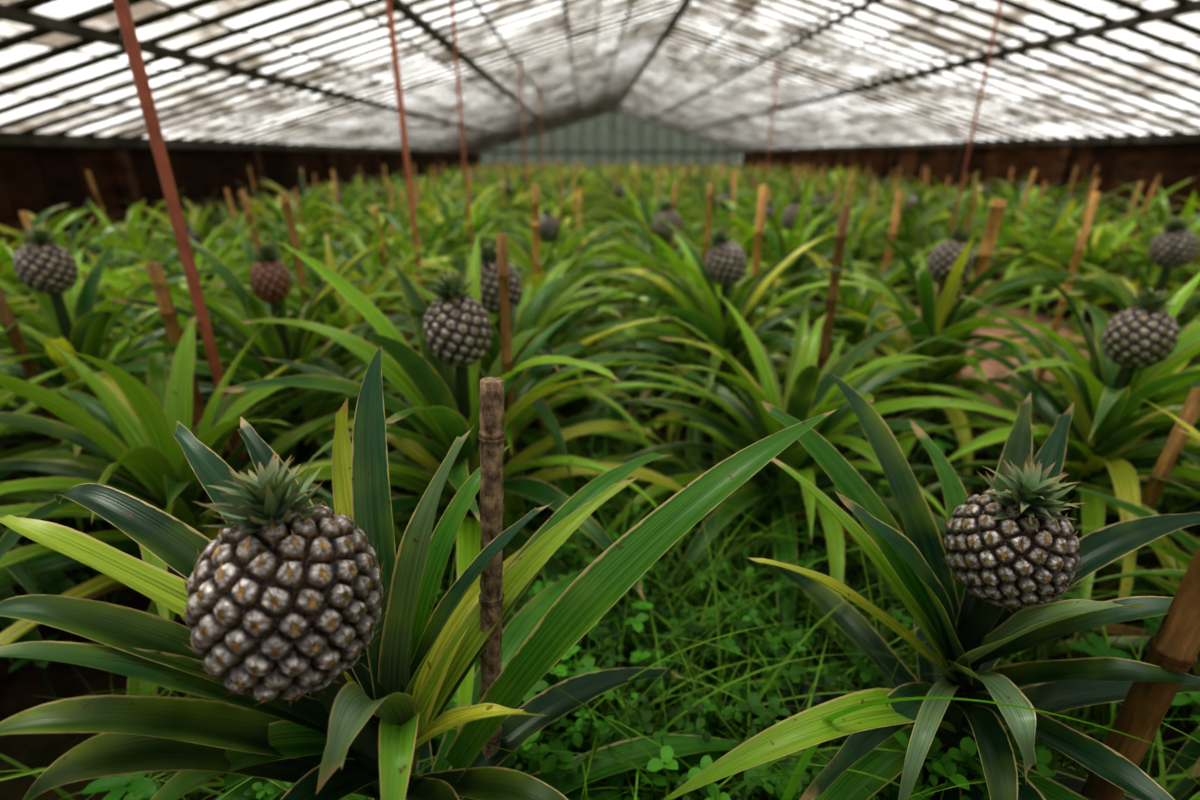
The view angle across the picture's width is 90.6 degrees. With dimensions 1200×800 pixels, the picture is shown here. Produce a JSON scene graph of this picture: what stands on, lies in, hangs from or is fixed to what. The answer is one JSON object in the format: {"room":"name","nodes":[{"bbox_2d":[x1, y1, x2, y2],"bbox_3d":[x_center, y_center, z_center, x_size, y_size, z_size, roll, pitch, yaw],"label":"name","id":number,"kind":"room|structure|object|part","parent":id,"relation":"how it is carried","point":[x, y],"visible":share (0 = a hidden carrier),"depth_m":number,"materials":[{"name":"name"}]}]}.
{"room":"pineapple greenhouse","nodes":[
{"label":"pineapple greenhouse","id":0,"kind":"room"},
{"bbox_2d":[0,145,479,267],"bbox_3d":[-3.782,-2.785,7.931,0.137,1.035,27.040,-1,22,-1],"label":"wall","id":1,"kind":"structure","parent":0,"point":[35,180],"depth_m":4.91,"materials":[{"name":"brown wood"}]},
{"bbox_2d":[0,0,1199,154],"bbox_3d":[0.702,-3.917,7.601,9.080,1.350,27.000,-1,22,-1],"label":"purlins","id":2,"kind":"object","parent":1,"relation":"on","point":[7,13],"visible":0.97,"depth_m":5.07,"materials":[{"name":"metal"}]},
{"bbox_2d":[0,0,1199,151],"bbox_3d":[0.702,-3.955,7.585,9.003,1.297,27.070,-1,22,-1],"label":"roof","id":3,"kind":"object","parent":2,"relation":"on","point":[605,103],"visible":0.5,"depth_m":5.59,"materials":[{"name":"white glass"}]},
{"bbox_2d":[0,0,1199,149],"bbox_3d":[0.702,-3.965,7.581,9.000,1.289,26.996,-1,22,-1],"label":"glass panels","id":4,"kind":"object","parent":3,"relation":"on","point":[59,9],"visible":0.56,"depth_m":4.83,"materials":[{"name":"white glass"}]},
{"bbox_2d":[0,206,1199,799],"bbox_3d":[0.750,-2.571,8.673,12.500,0.024,30.000,0,22,0],"label":"soil","id":5,"kind":"structure","parent":0,"point":[18,687],"depth_m":1.39,"materials":[{"name":"soil"}]},
{"bbox_2d":[0,287,62,444],"bbox_3d":[-1.420,-0.013,1.508,0.066,0.682,0.030,0,22,0],"label":"bamboo stake","id":6,"kind":"object","parent":5,"relation":"on","point":[15,337],"visible":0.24,"depth_m":1.45,"materials":[{"name":"brown wood"}]},
{"bbox_2d":[0,233,108,406],"bbox_3d":[-2.089,-0.029,1.830,1.073,0.916,1.001,0,22,0],"label":"plant","id":7,"kind":"object","parent":5,"relation":"on","point":[7,371],"visible":0.14,"depth_m":1.88,"materials":[{"name":"green plant"}]},
{"bbox_2d":[0,311,151,661],"bbox_3d":[-1.432,0.217,1.230,0.987,0.916,1.076,-16,27,-34],"label":"plant","id":8,"kind":"object","parent":5,"relation":"on","point":[20,571],"visible":0.31,"depth_m":1.26,"materials":[{"name":"green plant"}]},
{"bbox_2d":[27,194,182,296],"label":"plants","id":9,"kind":"object","parent":5,"relation":"on","point":[139,249],"depth_m":2.98,"materials":[{"name":"green plant"}]},
{"bbox_2d":[0,224,267,532],"bbox_3d":[-1.439,0.013,1.631,1.066,0.947,1.030,-3,23,-8],"label":"plant","id":10,"kind":"object","parent":5,"relation":"on","point":[49,270],"visible":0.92,"depth_m":1.58,"materials":[{"name":"green plant"}]},
{"bbox_3d":[-1.438,-0.422,1.520,0.096,0.055,0.101,11,22,5],"label":"crown","id":11,"kind":"part","parent":10,"relation":"part of","materials":[{"name":"green plant"}]},
{"bbox_3d":[-1.450,-0.026,1.675,0.039,0.578,0.039,21,30,41],"label":"stem","id":12,"kind":"part","parent":10,"relation":"part of","materials":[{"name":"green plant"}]},
{"bbox_2d":[0,213,332,451],"bbox_3d":[-1.484,-0.209,2.167,1.041,0.869,1.218,0,22,0],"label":"plant","id":13,"kind":"object","parent":5,"relation":"on","point":[134,311],"visible":0.18,"depth_m":2.09,"materials":[{"name":"green plant"}]},
{"bbox_2d":[145,262,204,426],"bbox_3d":[-0.962,0.021,1.419,0.056,0.686,0.035,10,24,22],"label":"bamboo stake","id":14,"kind":"object","parent":5,"relation":"on","point":[164,301],"visible":0.42,"depth_m":1.33,"materials":[{"name":"brown wood"}]},
{"bbox_2d":[113,0,245,464],"bbox_3d":[-0.890,-0.484,1.206,0.058,1.801,0.058,0,22,0],"label":"support pole","id":15,"kind":"object","parent":5,"relation":"on","point":[122,8],"visible":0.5,"depth_m":1.22,"materials":[{"name":"brown wood"}]},
{"bbox_2d":[0,310,405,695],"bbox_3d":[-0.849,0.205,1.194,1.010,0.826,1.056,-12,25,-27],"label":"plant","id":16,"kind":"object","parent":5,"relation":"on","point":[133,435],"visible":0.55,"depth_m":1.13,"materials":[{"name":"green plant"}]},
{"bbox_2d":[54,222,432,530],"bbox_3d":[-0.853,0.030,1.648,1.035,0.970,0.952,0,22,0],"label":"plant","id":17,"kind":"object","parent":5,"relation":"on","point":[270,281],"visible":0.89,"depth_m":1.56,"materials":[{"name":"green plant"}]},
{"bbox_3d":[-0.853,-0.380,1.518,0.093,0.055,0.092,3,20,-7],"label":"crown","id":18,"kind":"part","parent":17,"relation":"part of","materials":[{"name":"green plant"}]},
{"bbox_3d":[-0.860,-0.009,1.661,0.039,0.556,0.039,-21,30,-41],"label":"stem","id":19,"kind":"part","parent":17,"relation":"part of","materials":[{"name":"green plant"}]},
{"bbox_2d":[281,193,318,349],"bbox_3d":[-1.005,-0.294,2.047,0.042,0.791,0.030,21,30,41],"label":"bamboo stake","id":20,"kind":"object","parent":5,"relation":"on","point":[286,202],"visible":0.38,"depth_m":1.95,"materials":[{"name":"brown wood"}]},
{"bbox_2d":[183,220,458,450],"bbox_3d":[-0.894,-0.161,2.150,1.067,0.916,1.026,0,22,0],"label":"plant","id":21,"kind":"object","parent":5,"relation":"on","point":[336,301],"visible":0.23,"depth_m":2.08,"materials":[{"name":"green plant"}]},
{"bbox_2d":[236,169,416,315],"label":"plants","id":22,"kind":"object","parent":5,"relation":"on","point":[357,228],"depth_m":3.94,"materials":[{"name":"green plant"}]},
{"bbox_2d":[385,0,425,302],"bbox_3d":[-0.785,-0.995,2.402,0.055,1.838,0.055,0,22,0],"label":"support pole","id":23,"kind":"object","parent":5,"relation":"on","point":[389,9],"visible":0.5,"depth_m":2.36,"materials":[{"name":"brown wood"}]},
{"bbox_2d":[0,346,838,799],"bbox_3d":[-0.189,0.394,0.617,0.894,0.833,0.848,-16,27,-34],"label":"plant","id":24,"kind":"object","parent":5,"relation":"on","point":[329,673],"visible":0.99,"depth_m":0.53,"materials":[{"name":"green plant"}]},
{"bbox_3d":[-0.256,0.072,0.451,0.092,0.055,0.093,-9,20,-21],"label":"crown","id":25,"kind":"part","parent":24,"relation":"part of","materials":[{"name":"green plant"}]},
{"bbox_3d":[-0.219,0.443,0.616,0.092,0.514,0.039,-20,29,-39],"label":"stem","id":26,"kind":"part","parent":24,"relation":"part of","materials":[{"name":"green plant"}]},
{"bbox_2d":[167,233,706,732],"bbox_3d":[-0.288,0.177,1.194,0.932,0.946,1.080,10,24,22],"label":"plant","id":27,"kind":"object","parent":5,"relation":"on","point":[444,399],"visible":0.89,"depth_m":1.12,"materials":[{"name":"green plant"}]},
{"bbox_3d":[-0.270,-0.207,1.069,0.092,0.057,0.091,10,25,24],"label":"crown","id":28,"kind":"part","parent":27,"relation":"part of","materials":[{"name":"green plant"}]},
{"bbox_3d":[-0.274,0.170,1.236,0.039,0.548,0.040,-6,23,-14],"label":"stem","id":29,"kind":"part","parent":27,"relation":"part of","materials":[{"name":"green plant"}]},
{"bbox_2d":[450,0,472,250],"bbox_3d":[-0.720,-1.309,3.138,0.038,1.862,0.038,0,22,0],"label":"support pole","id":30,"kind":"object","parent":5,"relation":"on","point":[451,1],"visible":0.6,"depth_m":3.07,"materials":[{"name":"brown wood"}]},
{"bbox_2d":[478,377,505,766],"bbox_3d":[-0.123,0.317,0.666,0.082,0.710,0.028,-17,28,-36],"label":"bamboo stake","id":31,"kind":"object","parent":5,"relation":"on","point":[491,433],"visible":0.65,"depth_m":0.59,"materials":[{"name":"brown wood"}]},
{"bbox_2d":[496,233,516,477],"bbox_3d":[-0.195,0.036,1.279,0.025,0.763,0.043,12,25,28],"label":"bamboo stake","id":32,"kind":"object","parent":5,"relation":"on","point":[503,276],"visible":0.67,"depth_m":1.20,"materials":[{"name":"brown wood"}]},
{"bbox_2d":[303,240,711,599],"bbox_3d":[-0.203,0.054,1.566,1.030,0.919,1.066,16,27,33],"label":"plant","id":33,"kind":"object","parent":5,"relation":"on","point":[521,320],"visible":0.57,"depth_m":1.47,"materials":[{"name":"green plant"}]},
{"bbox_3d":[-0.272,-0.358,1.444,0.096,0.055,0.101,-25,25,-31],"label":"crown","id":34,"kind":"part","parent":33,"relation":"part of","materials":[{"name":"green plant"}]},
{"bbox_3d":[-0.250,0.024,1.591,0.040,0.548,0.045,0,22,0],"label":"stem","id":35,"kind":"part","parent":33,"relation":"part of","materials":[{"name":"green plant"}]},
{"bbox_2d":[517,61,526,193],"bbox_3d":[-0.850,-2.746,6.656,0.048,1.850,0.048,0,22,0],"label":"support pole","id":36,"kind":"object","parent":5,"relation":"on","point":[519,62],"visible":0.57,"depth_m":6.52,"materials":[{"name":"brown metal"}]},
{"bbox_2d":[371,241,689,466],"bbox_3d":[-0.229,-0.124,2.072,1.113,0.863,1.170,0,22,0],"label":"plant","id":37,"kind":"object","parent":5,"relation":"on","point":[576,335],"visible":0.21,"depth_m":1.97,"materials":[{"name":"green plant"}]},
{"bbox_2d":[532,184,539,275],"bbox_3d":[-0.265,-0.467,2.456,0.058,0.801,0.032,0,22,0],"label":"bamboo stake","id":38,"kind":"object","parent":5,"relation":"on","point":[535,187],"visible":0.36,"depth_m":2.32,"materials":[{"name":"brown wood"}]},
{"bbox_2d":[538,88,543,189],"bbox_3d":[-0.900,-3.811,9.246,0.058,1.854,0.058,0,22,0],"label":"support pole","id":39,"kind":"object","parent":5,"relation":"on","point":[539,89],"visible":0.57,"depth_m":9.09,"materials":[{"name":"brown wood"}]},
{"bbox_2d":[0,277,1199,799],"bbox_3d":[0.199,-0.073,1.935,4.615,0.500,3.705,0,22,0],"label":"grass","id":40,"kind":"structure","parent":5,"relation":"on","point":[736,562],"depth_m":0.97,"materials":[{"name":"green plant"}]},
{"bbox_2d":[0,159,1199,316],"bbox_3d":[0.742,-3.734,10.384,8.502,0.832,20.554,0,22,0],"label":"stakes","id":41,"kind":"object","parent":5,"relation":"on","point":[24,216],"visible":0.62,"depth_m":4.49,"materials":[{"name":"brown wood"}]},
{"bbox_2d":[1,300,1199,799],"bbox_3d":[0.214,0.039,1.929,4.158,0.265,3.047,0,22,0],"label":"clover patch","id":42,"kind":"object","parent":5,"relation":"on","point":[939,766],"visible":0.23,"depth_m":0.85,"materials":[{"name":"green plant"}]},
{"bbox_2d":[8,438,1199,799],"bbox_3d":[0.095,0.363,1.202,2.265,0.217,1.180,-3,22,-6],"label":"weeds","id":43,"kind":"object","parent":5,"relation":"on","point":[117,784],"visible":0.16,"depth_m":0.78,"materials":[{"name":"green plant"}]},
{"bbox_2d":[479,112,740,169],"bbox_3d":[0.372,-8.542,20.275,9.030,2.320,0.130,-1,22,-1],"label":"mullions","id":44,"kind":"object","parent":5,"relation":"on","point":[614,151],"visible":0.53,"depth_m":20.24,"materials":[{"name":"grey metal"}]},
{"bbox_2d":[481,111,741,169],"bbox_3d":[0.387,-8.755,20.226,9.000,2.050,0.001,-1,22,-1],"label":"glazing","id":45,"kind":"object","parent":44,"relation":"attached to","point":[604,121],"visible":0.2,"depth_m":20.27,"materials":[{"name":"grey glass"}]},
{"bbox_2d":[572,198,773,381],"bbox_3d":[0.295,-0.491,2.776,0.998,0.866,1.078,-15,27,-33],"label":"plant","id":46,"kind":"object","parent":5,"relation":"on","point":[671,216],"visible":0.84,"depth_m":2.62,"materials":[{"name":"green plant"}]},
{"bbox_3d":[0.288,-0.857,2.607,0.101,0.055,0.096,2,24,30],"label":"crown","id":47,"kind":"part","parent":46,"relation":"part of","materials":[{"name":"green plant"}]},
{"bbox_3d":[0.305,-0.469,2.769,0.040,0.567,0.040,0,22,0],"label":"stem","id":48,"kind":"part","parent":46,"relation":"part of","materials":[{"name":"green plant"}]},
{"bbox_2d":[573,225,813,457],"bbox_3d":[0.382,-0.271,2.317,1.063,0.869,1.112,-14,26,-30],"label":"plant","id":49,"kind":"object","parent":5,"relation":"on","point":[674,294],"visible":0.34,"depth_m":2.23,"materials":[{"name":"green plant"}]},
{"bbox_2d":[697,184,713,369],"bbox_3d":[0.435,-0.486,2.503,0.037,0.801,0.028,0,22,0],"label":"bamboo stake","id":50,"kind":"object","parent":5,"relation":"on","point":[710,186],"visible":0.42,"depth_m":2.39,"materials":[{"name":"brown wood"}]},
{"bbox_2d":[580,212,893,485],"bbox_3d":[0.393,-0.077,1.909,1.029,0.970,0.944,9,24,20],"label":"plant","id":51,"kind":"object","parent":5,"relation":"on","point":[725,264],"visible":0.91,"depth_m":1.81,"materials":[{"name":"green plant"}]},
{"bbox_3d":[0.355,-0.491,1.777,0.096,0.055,0.101,-10,22,25],"label":"crown","id":52,"kind":"part","parent":51,"relation":"part of","materials":[{"name":"green plant"}]},
{"bbox_3d":[0.397,-0.112,1.922,0.051,0.548,0.042,0,22,0],"label":"stem","id":53,"kind":"part","parent":51,"relation":"part of","materials":[{"name":"green plant"}]},
{"bbox_2d":[741,185,767,401],"bbox_3d":[0.550,-0.347,2.149,0.032,0.810,0.032,21,30,41],"label":"bamboo stake","id":54,"kind":"object","parent":5,"relation":"on","point":[762,195],"visible":0.35,"depth_m":2.04,"materials":[{"name":"brown wood"}]},
{"bbox_2d":[412,159,1113,335],"label":"plants","id":55,"kind":"object","parent":5,"relation":"on","point":[926,215],"depth_m":4.46,"materials":[{"name":"green plant"}]},
{"bbox_2d":[765,60,779,184],"bbox_3d":[2.100,-3.101,7.375,0.048,1.961,0.048,0,22,0],"label":"support pole","id":56,"kind":"object","parent":5,"relation":"on","point":[777,61],"visible":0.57,"depth_m":7.24,"materials":[{"name":"brown metal"}]},
{"bbox_2d":[733,193,887,341],"bbox_3d":[1.022,-0.600,3.088,1.080,0.946,0.932,11,25,25],"label":"plant","id":57,"kind":"object","parent":5,"relation":"on","point":[794,218],"visible":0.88,"depth_m":2.97,"materials":[{"name":"green plant"}]},
{"bbox_3d":[0.977,-0.996,2.946,0.096,0.055,0.101,0,10,-19],"label":"crown","id":58,"kind":"part","parent":57,"relation":"part of","materials":[{"name":"green plant"}]},
{"bbox_2d":[592,294,1051,719],"bbox_3d":[0.472,0.163,1.401,1.031,0.820,1.139,0,22,0],"label":"plant","id":59,"kind":"object","parent":5,"relation":"on","point":[809,392],"visible":0.69,"depth_m":1.31,"materials":[{"name":"green plant"}]},
{"bbox_2d":[817,205,850,371],"bbox_3d":[0.621,-0.128,1.647,0.033,0.788,0.030,-21,30,-41],"label":"bamboo stake","id":60,"kind":"object","parent":5,"relation":"on","point":[842,228],"visible":0.62,"depth_m":1.57,"materials":[{"name":"brown wood"}]},
{"bbox_2d":[754,236,949,419],"bbox_3d":[1.035,-0.319,2.505,0.918,0.797,0.950,17,28,36],"label":"plant","id":61,"kind":"object","parent":5,"relation":"on","point":[857,299],"visible":0.41,"depth_m":2.41,"materials":[{"name":"green plant"}]},
{"bbox_2d":[864,190,904,364],"bbox_3d":[1.204,-0.484,2.530,0.037,0.776,0.047,21,30,41],"label":"bamboo stake","id":62,"kind":"object","parent":5,"relation":"on","point":[898,201],"visible":0.38,"depth_m":2.43,"materials":[{"name":"brown wood"}]},
{"bbox_2d":[663,371,1199,799],"bbox_3d":[0.432,0.401,0.741,0.798,0.785,0.843,-7,23,-17],"label":"plant","id":63,"kind":"object","parent":5,"relation":"on","point":[1011,549],"visible":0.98,"depth_m":0.67,"materials":[{"name":"green plant"}]},
{"bbox_3d":[0.450,0.416,0.776,0.040,0.442,0.039,-6,23,-14],"label":"stem","id":64,"kind":"part","parent":63,"relation":"part of","materials":[{"name":"green plant"}]},
{"bbox_3d":[0.451,0.094,0.626,0.087,0.061,0.091,-7,23,-15],"label":"crown","id":65,"kind":"part","parent":63,"relation":"part of","materials":[{"name":"green plant"}]},
{"bbox_2d":[778,225,1107,494],"bbox_3d":[1.058,-0.131,1.922,0.998,0.848,1.078,21,30,41],"label":"plant","id":66,"kind":"object","parent":5,"relation":"on","point":[950,262],"visible":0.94,"depth_m":1.81,"materials":[{"name":"green plant"}]},
{"bbox_3d":[1.070,-0.119,1.940,0.040,0.547,0.040,0,22,0],"label":"stem","id":67,"kind":"part","parent":66,"relation":"part of","materials":[{"name":"green plant"}]},
{"bbox_3d":[1.087,-0.500,1.786,0.086,0.061,0.092,-9,24,-21],"label":"crown","id":68,"kind":"part","parent":66,"relation":"part of","materials":[{"name":"green plant"}]},
{"bbox_2d":[936,0,1002,296],"bbox_3d":[1.970,-1.401,3.143,0.034,2.027,0.034,0,22,0],"label":"support pole","id":69,"kind":"object","parent":5,"relation":"on","point":[1000,1],"visible":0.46,"depth_m":3.10,"materials":[{"name":"brown wood"}]},
{"bbox_2d":[936,198,1006,422],"bbox_3d":[1.266,-0.281,2.036,0.077,0.777,0.048,-12,25,-26],"label":"bamboo stake","id":70,"kind":"object","parent":5,"relation":"on","point":[998,206],"visible":0.55,"depth_m":1.94,"materials":[{"name":"brown wood"}]},
{"bbox_2d":[871,273,1199,704],"bbox_3d":[1.157,0.094,1.434,0.906,0.899,1.048,0,22,0],"label":"plant","id":71,"kind":"object","parent":5,"relation":"on","point":[1136,354],"visible":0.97,"depth_m":1.32,"materials":[{"name":"green plant"}]},
{"bbox_3d":[1.177,0.134,1.414,0.039,0.479,0.058,21,30,41],"label":"stem","id":72,"kind":"part","parent":71,"relation":"part of","materials":[{"name":"green plant"}]},
{"bbox_3d":[1.194,-0.217,1.279,0.092,0.055,0.092,-3,23,-8],"label":"crown","id":73,"kind":"part","parent":71,"relation":"part of","materials":[{"name":"green plant"}]},
{"bbox_2d":[1036,192,1100,383],"bbox_3d":[1.655,-0.328,2.130,0.066,0.792,0.029,-19,29,-38],"label":"bamboo stake","id":74,"kind":"object","parent":5,"relation":"on","point":[1079,249],"visible":0.56,"depth_m":2.06,"materials":[{"name":"brown wood"}]},
{"bbox_2d":[980,314,1199,491],"bbox_3d":[1.595,0.075,1.767,0.736,0.604,0.866,0,22,0],"label":"plant","id":75,"kind":"object","parent":5,"relation":"on","point":[1182,388],"visible":0.13,"depth_m":1.69,"materials":[{"name":"green plant"}]},
{"bbox_2d":[1003,215,1199,436],"bbox_3d":[1.988,-0.213,2.162,0.876,0.900,0.906,-16,27,-33],"label":"plant","id":76,"kind":"object","parent":5,"relation":"on","point":[1176,247],"visible":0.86,"depth_m":2.04,"materials":[{"name":"green plant"}]},
{"bbox_3d":[1.951,-0.204,2.134,0.042,0.558,0.039,-21,30,-41],"label":"stem","id":77,"kind":"part","parent":76,"relation":"part of","materials":[{"name":"green plant"}]},
{"bbox_3d":[1.931,-0.591,1.989,0.101,0.055,0.096,-22,21,-12],"label":"crown","id":78,"kind":"part","parent":76,"relation":"part of","materials":[{"name":"green plant"}]},
{"bbox_2d":[1027,397,1199,799],"bbox_3d":[1.114,0.345,0.959,0.844,0.709,0.816,-16,27,-35],"label":"plant","id":79,"kind":"object","parent":5,"relation":"on","point":[1132,634],"visible":0.38,"depth_m":1.03,"materials":[{"name":"green plant"}]},
{"bbox_2d":[1076,177,1199,326],"label":"plants","id":80,"kind":"object","parent":5,"relation":"on","point":[1104,238],"depth_m":3.40,"materials":[{"name":"green plant"}]},
{"bbox_2d":[1080,545,1199,799],"bbox_3d":[0.592,0.284,0.625,0.048,0.801,0.038,0,22,0],"label":"bamboo stake","id":81,"kind":"object","parent":5,"relation":"on","point":[1175,647],"visible":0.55,"depth_m":0.62,"materials":[{"name":"brown wood"}]},
{"bbox_2d":[1093,387,1199,600],"bbox_3d":[1.100,0.212,1.195,0.067,0.502,0.030,-5,23,-13],"label":"bamboo stake","id":82,"kind":"object","parent":5,"relation":"on","point":[1190,412],"visible":0.53,"depth_m":1.15,"materials":[{"name":"brown wood"}]},
{"bbox_2d":[1099,406,1199,485],"bbox_3d":[1.700,0.184,1.279,0.950,0.797,0.918,0,22,0],"label":"plant","id":83,"kind":"object","parent":5,"relation":"on","point":[1191,441],"visible":0.1,"depth_m":1.47,"materials":[{"name":"green plant"}]},
{"bbox_2d":[741,142,1199,252],"bbox_3d":[5.186,-2.890,8.113,0.133,1.090,27.040,-1,22,-1],"label":"wall","id":84,"kind":"structure","parent":0,"point":[1177,162],"depth_m":6.99,"materials":[{"name":"brown wood"}]}
]}

